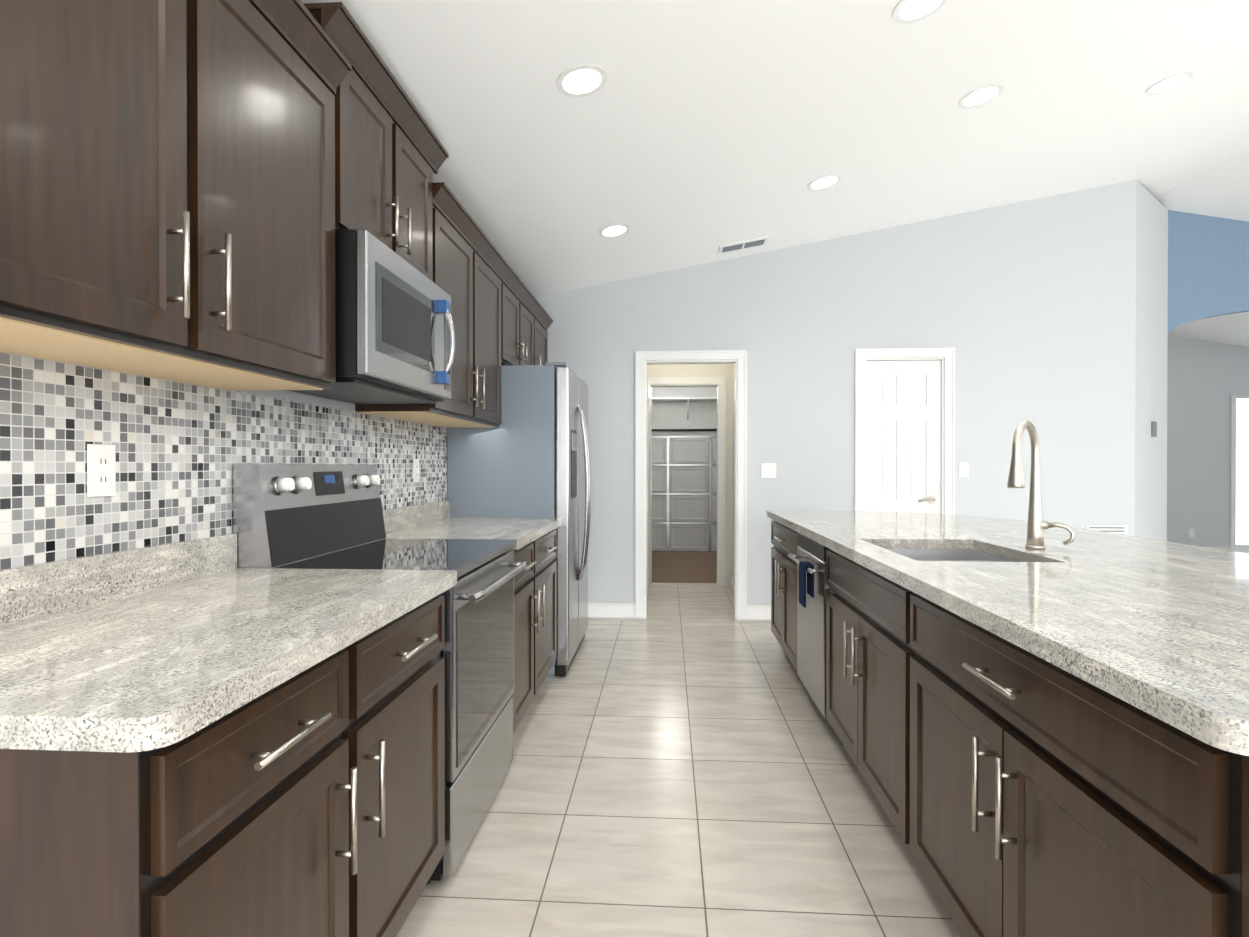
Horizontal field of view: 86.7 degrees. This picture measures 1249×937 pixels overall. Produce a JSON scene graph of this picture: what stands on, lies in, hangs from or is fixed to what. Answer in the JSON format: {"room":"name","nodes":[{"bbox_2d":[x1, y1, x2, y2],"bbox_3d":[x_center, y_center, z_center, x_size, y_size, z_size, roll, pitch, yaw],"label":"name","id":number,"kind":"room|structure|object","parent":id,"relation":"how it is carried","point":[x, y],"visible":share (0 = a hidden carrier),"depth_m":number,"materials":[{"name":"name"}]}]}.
{"room":"kitchen","nodes":[
{"label":"kitchen","id":0,"kind":"room"},
{"bbox_2d":[239,390,354,410],"bbox_3d":[-1.149,-0.041,2.816,0.120,2.479,13.520,0,0,4],"label":"wall","id":1,"kind":"structure","parent":0,"point":[301,397],"depth_m":2.33,"materials":[{"name":"grey paint"}]},
{"bbox_2d":[0,0,343,390],"bbox_3d":[-1.018,-0.685,1.320,0.327,0.920,1.160,0,0,4],"label":"upper cabinet","id":2,"kind":"object","parent":1,"relation":"attached to","point":[188,188],"depth_m":1.27,"materials":[{"name":"brown wood"}]},
{"bbox_2d":[0,352,446,568],"bbox_3d":[-1.118,0.029,2.272,0.006,0.514,3.038,0,0,4],"label":"backsplash","id":3,"kind":"structure","parent":1,"relation":"attached to","point":[181,449],"depth_m":1.61,"materials":[{"name":"tile"}]},
{"bbox_2d":[87,444,115,496],"bbox_3d":[-1.163,0.005,1.474,0.007,0.116,0.072,0,0,4],"label":"electrical outlet plate","id":4,"kind":"object","parent":3,"relation":"attached to","point":[101,470],"depth_m":1.47,"materials":[{"name":"white plastic"}]},
{"bbox_2d":[413,459,418,481],"bbox_3d":[-1.044,0.010,3.320,0.007,0.116,0.072,0,0,4],"label":"electrical outlet plate","id":5,"kind":"object","parent":3,"relation":"attached to","point":[415,461],"depth_m":3.31,"materials":[{"name":"white plastic"}]},
{"bbox_2d":[304,8,439,286],"bbox_3d":[-0.955,-0.992,2.287,0.327,0.595,0.780,0,0,4],"label":"upper cabinet","id":6,"kind":"object","parent":1,"relation":"attached to","point":[390,192],"depth_m":2.20,"materials":[{"name":"brown wood"}]},
{"bbox_2d":[287,229,454,403],"bbox_3d":[-0.881,-0.472,2.285,0.452,0.435,0.748,0,0,4],"label":"microwave","id":7,"kind":"object","parent":6,"relation":"attached to","point":[394,335],"visible":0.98,"depth_m":2.08,"materials":[{"name":"silver metal"}]},
{"bbox_2d":[355,184,503,427],"bbox_3d":[-0.894,-0.694,3.226,0.327,0.920,1.100,0,0,4],"label":"upper cabinet","id":8,"kind":"object","parent":1,"relation":"attached to","point":[471,270],"depth_m":3.15,"materials":[{"name":"brown wood"}]},
{"bbox_2d":[504,264,535,365],"bbox_3d":[-0.829,-0.889,4.228,0.327,0.540,0.910,0,0,4],"label":"upper cabinet","id":9,"kind":"object","parent":1,"relation":"attached to","point":[519,306],"depth_m":4.15,"materials":[{"name":"brown wood"}]},
{"bbox_2d":[536,304,551,364],"bbox_3d":[-0.782,-0.892,4.954,0.327,0.540,0.545,0,0,4],"label":"upper cabinet","id":10,"kind":"object","parent":1,"relation":"attached to","point":[542,322],"depth_m":4.94,"materials":[{"name":"brown wood"}]},
{"bbox_2d":[396,551,962,936],"bbox_3d":[4.489,1.228,2.456,11.420,0.064,13.520,0,0,4],"label":"floor","id":11,"kind":"structure","parent":0,"point":[682,764],"depth_m":2.32,"materials":[{"name":"tile"}]},
{"bbox_2d":[0,637,363,936],"bbox_3d":[-0.877,0.769,1.083,0.642,0.876,0.510,0,0,4],"label":"base cabinet","id":12,"kind":"object","parent":11,"relation":"on","point":[309,802],"depth_m":0.91,"materials":[{"name":"brown wood"}]},
{"bbox_2d":[0,500,561,751],"bbox_3d":[-0.780,0.256,2.281,0.665,0.140,2.977,0,0,4],"label":"countertop","id":13,"kind":"structure","parent":12,"relation":"on","point":[147,648],"depth_m":1.23,"materials":[{"name":"stone"}]},
{"bbox_2d":[233,464,526,884],"bbox_3d":[-0.752,0.593,2.282,0.712,1.215,0.774,0,0,4],"label":"range","id":14,"kind":"object","parent":11,"relation":"on","point":[308,516],"visible":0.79,"depth_m":2.11,"materials":[{"name":"silver metal"}]},
{"bbox_2d":[364,594,444,936],"bbox_3d":[-0.842,0.767,1.617,0.642,0.876,0.560,0,0,4],"label":"base cabinet","id":15,"kind":"object","parent":11,"relation":"on","point":[404,668],"depth_m":1.57,"materials":[{"name":"brown wood"}]},
{"bbox_2d":[447,362,590,676],"bbox_3d":[-0.601,0.292,4.221,0.779,1.798,0.908,0,0,4],"label":"refrigerator","id":16,"kind":"object","parent":11,"relation":"on","point":[529,457],"visible":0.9,"depth_m":3.77,"materials":[{"name":"grey metal"}]},
{"bbox_2d":[510,538,539,732],"bbox_3d":[-0.759,0.760,2.904,0.642,0.876,0.460,0,0,4],"label":"base cabinet","id":17,"kind":"object","parent":11,"relation":"on","point":[527,582],"depth_m":2.96,"materials":[{"name":"brown wood"}]},
{"bbox_2d":[540,530,556,685],"bbox_3d":[-0.723,0.757,3.450,0.642,0.876,0.635,0,0,4],"label":"base cabinet","id":18,"kind":"object","parent":11,"relation":"on","point":[548,546],"depth_m":3.48,"materials":[{"name":"brown wood"}]},
{"bbox_2d":[788,532,842,744],"bbox_3d":[1.145,0.760,3.147,0.664,0.872,0.596,0,0,4],"label":"dishwasher","id":19,"kind":"object","parent":11,"relation":"on","point":[809,558],"visible":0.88,"depth_m":3.03,"materials":[{"name":"silver metal"}]},
{"bbox_2d":[771,520,1248,936],"bbox_3d":[1.340,0.762,2.553,1.058,0.875,3.590,0,0,4],"label":"kitchen island","id":20,"kind":"object","parent":11,"relation":"on","point":[1017,791],"visible":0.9,"depth_m":1.29,"materials":[{"name":"brown wood"}]},
{"bbox_2d":[766,510,1248,755],"bbox_3d":[1.469,0.304,2.542,1.300,0.040,3.650,0,0,4],"label":"island countertop","id":21,"kind":"structure","parent":20,"relation":"on","point":[1158,629],"depth_m":1.50,"materials":[{"name":"stone"}]},
{"bbox_2d":[887,549,1015,561],"bbox_3d":[1.151,0.431,2.348,0.494,0.209,0.668,0,0,4],"label":"sink","id":22,"kind":"object","parent":21,"relation":"in","point":[944,555],"visible":0.06,"depth_m":2.65,"materials":[{"name":"silver metal"}]},
{"bbox_2d":[1007,420,1074,549],"bbox_3d":[1.431,0.059,2.293,0.266,0.453,0.192,0,0,4],"label":"faucet","id":23,"kind":"object","parent":21,"relation":"on","point":[1036,524],"visible":1,"depth_m":2.33,"materials":[{"name":"silver metal"}]},
{"bbox_2d":[647,364,730,584],"bbox_3d":[0.581,-0.041,6.762,1.020,2.440,0.120,0,0,4],"label":"wall","id":24,"kind":"structure","parent":0,"point":[701,370],"depth_m":6.68,"materials":[{"name":"white paint"}]},
{"bbox_2d":[647,377,650,596],"bbox_3d":[0.228,0.171,6.380,0.042,2.004,0.689,0,0,4],"label":"hall door","id":25,"kind":"structure","parent":24,"relation":"in","point":[648,482],"depth_m":6.04,"materials":[{"name":"white wood"}]},
{"bbox_2d":[731,364,733,575],"bbox_3d":[1.103,-0.038,6.011,0.120,2.440,1.550,0,0,4],"label":"wall","id":26,"kind":"structure","parent":0,"point":[732,365],"depth_m":6.64,"materials":[{"name":"white paint"}]},
{"bbox_2d":[731,574,733,590],"bbox_3d":[1.032,1.123,5.962,0.014,0.120,1.430,0,0,4],"label":"baseboard","id":27,"kind":"structure","parent":26,"relation":"attached to","point":[732,577],"depth_m":6.50,"materials":[{"name":"white wood"}]},
{"bbox_2d":[301,0,1248,346],"bbox_3d":[4.489,-1.762,2.441,11.420,1.157,13.520,0,0,4],"label":"ceiling","id":28,"kind":"structure","parent":0,"point":[693,132],"depth_m":3.13,"materials":[{"name":"white paint"}]},
{"bbox_2d":[556,64,606,96],"bbox_3d":[-0.161,-1.465,2.504,0.194,0.038,0.196,0,0,4],"label":"recessed light","id":29,"kind":"object","parent":28,"relation":"in","point":[582,80],"visible":1,"depth_m":2.49,"materials":[{"name":"white plastic"}]},
{"bbox_2d":[599,224,629,236],"bbox_3d":[-0.063,-1.472,4.098,0.194,0.038,0.196,0,0,4],"label":"recessed light","id":30,"kind":"object","parent":28,"relation":"in","point":[614,230],"visible":1,"depth_m":4.09,"materials":[{"name":"white plastic"}]},
{"bbox_2d":[718,236,768,253],"bbox_3d":[0.866,-1.627,4.822,0.350,0.073,0.160,0,0,4],"label":"ceiling vent","id":31,"kind":"object","parent":28,"relation":"in","point":[745,244],"visible":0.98,"depth_m":4.80,"materials":[{"name":"white metal"}]},
{"bbox_2d":[807,174,840,189],"bbox_3d":[1.183,-1.693,3.919,0.194,0.038,0.196,0,0,4],"label":"recessed light","id":32,"kind":"object","parent":28,"relation":"in","point":[823,182],"visible":1,"depth_m":3.91,"materials":[{"name":"white plastic"}]},
{"bbox_2d":[892,0,946,23],"bbox_3d":[1.076,-1.684,2.402,0.194,0.038,0.196,0,0,4],"label":"recessed light","id":33,"kind":"object","parent":28,"relation":"in","point":[907,11],"visible":1,"depth_m":2.42,"materials":[{"name":"white plastic"}]},
{"bbox_2d":[958,83,1003,107],"bbox_3d":[1.715,-1.792,3.186,0.194,0.038,0.196,0,0,4],"label":"recessed light","id":34,"kind":"object","parent":28,"relation":"in","point":[981,95],"visible":1,"depth_m":3.18,"materials":[{"name":"white plastic"}]},
{"bbox_2d":[1145,71,1193,94],"bbox_3d":[2.806,-1.982,3.411,0.194,0.038,0.196,0,0,4],"label":"recessed light","id":35,"kind":"object","parent":28,"relation":"in","point":[1170,83],"visible":1,"depth_m":3.40,"materials":[{"name":"white plastic"}]},
{"bbox_2d":[535,180,1135,604],"bbox_3d":[1.443,-0.483,5.150,4.750,3.340,0.120,0,0,4],"label":"wall","id":36,"kind":"structure","parent":0,"point":[1025,310],"depth_m":5.04,"materials":[{"name":"grey paint"}]},
{"bbox_2d":[588,602,634,619],"bbox_3d":[-0.422,1.119,5.212,1.020,0.135,0.014,0,0,4],"label":"baseboard","id":37,"kind":"structure","parent":36,"relation":"attached to","point":[626,611],"depth_m":5.19,"materials":[{"name":"white wood"}]},
{"bbox_2d":[635,350,746,621],"bbox_3d":[0.520,0.136,5.202,0.860,2.100,0.142,0,0,4],"label":"door frame","id":38,"kind":"structure","parent":36,"relation":"attached to","point":[737,359],"depth_m":5.16,"materials":[{"name":"white wood"}]},
{"bbox_2d":[747,604,770,621],"bbox_3d":[1.354,1.119,5.097,0.820,0.135,0.014,0,0,4],"label":"baseboard","id":39,"kind":"structure","parent":36,"relation":"attached to","point":[755,612],"depth_m":5.11,"materials":[{"name":"white wood"}]},
{"bbox_2d":[866,360,940,513],"bbox_3d":[2.131,0.177,5.061,0.561,2.004,0.106,0,0,4],"label":"pantry door","id":40,"kind":"structure","parent":36,"relation":"in","point":[903,436],"depth_m":5.07,"materials":[{"name":"white wood"}]},
{"bbox_2d":[855,348,954,514],"bbox_3d":[2.133,0.137,5.098,0.735,2.100,0.142,0,0,4],"label":"door frame","id":41,"kind":"structure","parent":36,"relation":"attached to","point":[877,354],"depth_m":5.03,"materials":[{"name":"white wood"}]},
{"bbox_2d":[1086,525,1126,534],"bbox_3d":[3.604,0.497,4.949,0.290,0.150,0.010,0,0,4],"label":"air vent","id":42,"kind":"object","parent":36,"relation":"in","point":[1119,529],"visible":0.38,"depth_m":4.94,"materials":[{"name":"white metal"}]},
{"bbox_2d":[652,335,1248,546],"bbox_3d":[4.984,-0.553,9.129,11.300,3.441,0.120,0,0,4],"label":"wall","id":43,"kind":"structure","parent":0,"point":[1206,380],"depth_m":8.89,"materials":[{"name":"grey paint"}]},
{"bbox_2d":[1189,529,1193,537],"bbox_3d":[7.624,0.871,8.901,0.070,0.115,0.006,0,0,4],"label":"electrical outlet","id":44,"kind":"object","parent":43,"relation":"attached to","point":[1191,533],"visible":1,"depth_m":8.90,"materials":[{"name":"white plastic"}]},
{"bbox_2d":[1202,546,1248,552],"bbox_3d":[6.286,1.108,8.985,8.680,0.120,0.014,0,0,4],"label":"baseboard","id":45,"kind":"structure","parent":43,"relation":"attached to","point":[1238,549],"depth_m":8.85,"materials":[{"name":"white wood"}]},
{"bbox_2d":[1230,395,1248,547],"bbox_3d":[8.866,0.043,8.809,1.510,2.050,0.018,0,0,4],"label":"window","id":46,"kind":"structure","parent":43,"relation":"in","point":[1239,471],"depth_m":8.85,"materials":[{"name":"white"}]},
{"bbox_2d":[1135,180,1167,540],"bbox_3d":[4.195,-0.522,5.355,1.131,3.415,0.120,0,0,-41],"label":"wall","id":47,"kind":"structure","parent":0,"point":[1151,356],"depth_m":5.27,"materials":[{"name":"grey paint"}]},
{"bbox_2d":[1151,421,1156,436],"bbox_3d":[4.242,-0.314,5.302,0.090,0.120,0.020,0,0,-41],"label":"thermostat","id":48,"kind":"object","parent":47,"relation":"attached to","point":[1154,429],"visible":1,"depth_m":5.27,"materials":[{"name":"grey plastic"}]},
{"bbox_2d":[1168,210,1248,332],"bbox_3d":[7.507,-0.520,5.558,5.800,3.409,0.120,0,0,4],"label":"wall","id":49,"kind":"structure","parent":0,"point":[1208,266],"depth_m":5.66,"materials":[{"name":"blue paint"}]},
{"bbox_3d":[0.542,-0.308,7.715,2.620,2.963,3.280,0,0,4],"label":"wall","id":50,"kind":"structure","parent":0,"visible":0},
{"bbox_2d":[652,387,716,551],"bbox_3d":[0.608,0.016,9.268,2.386,2.300,0.115,0,0,4],"label":"garage door","id":51,"kind":"structure","parent":50,"relation":"in","point":[684,484],"depth_m":9.27,"materials":[{"name":"grey metal"}]},
{"bbox_2d":[652,397,716,419],"bbox_3d":[0.622,-0.816,9.088,2.200,0.285,0.375,0,0,4],"label":"shelf","id":52,"kind":"object","parent":50,"relation":"attached to","point":[684,399],"visible":0.6,"depth_m":8.94,"materials":[{"name":"white wood"}]},
{"bbox_3d":[2.848,-0.523,5.522,3.425,3.415,0.795,0,0,4],"label":"wall","id":53,"kind":"structure","parent":0,"visible":0},
{"bbox_2d":[761,463,775,477],"bbox_3d":[1.113,0.017,5.110,0.115,0.116,0.008,0,0,4],"label":"switch plate","id":54,"kind":"object","parent":53,"relation":"attached to","point":[768,470],"depth_m":5.11,"materials":[{"name":"white plastic"}]},
{"bbox_2d":[959,462,968,476],"bbox_3d":[2.571,0.007,5.015,0.070,0.116,0.008,0,0,4],"label":"switch plate","id":55,"kind":"object","parent":53,"relation":"attached to","point":[963,466],"depth_m":5.01,"materials":[{"name":"white plastic"}]}
]}

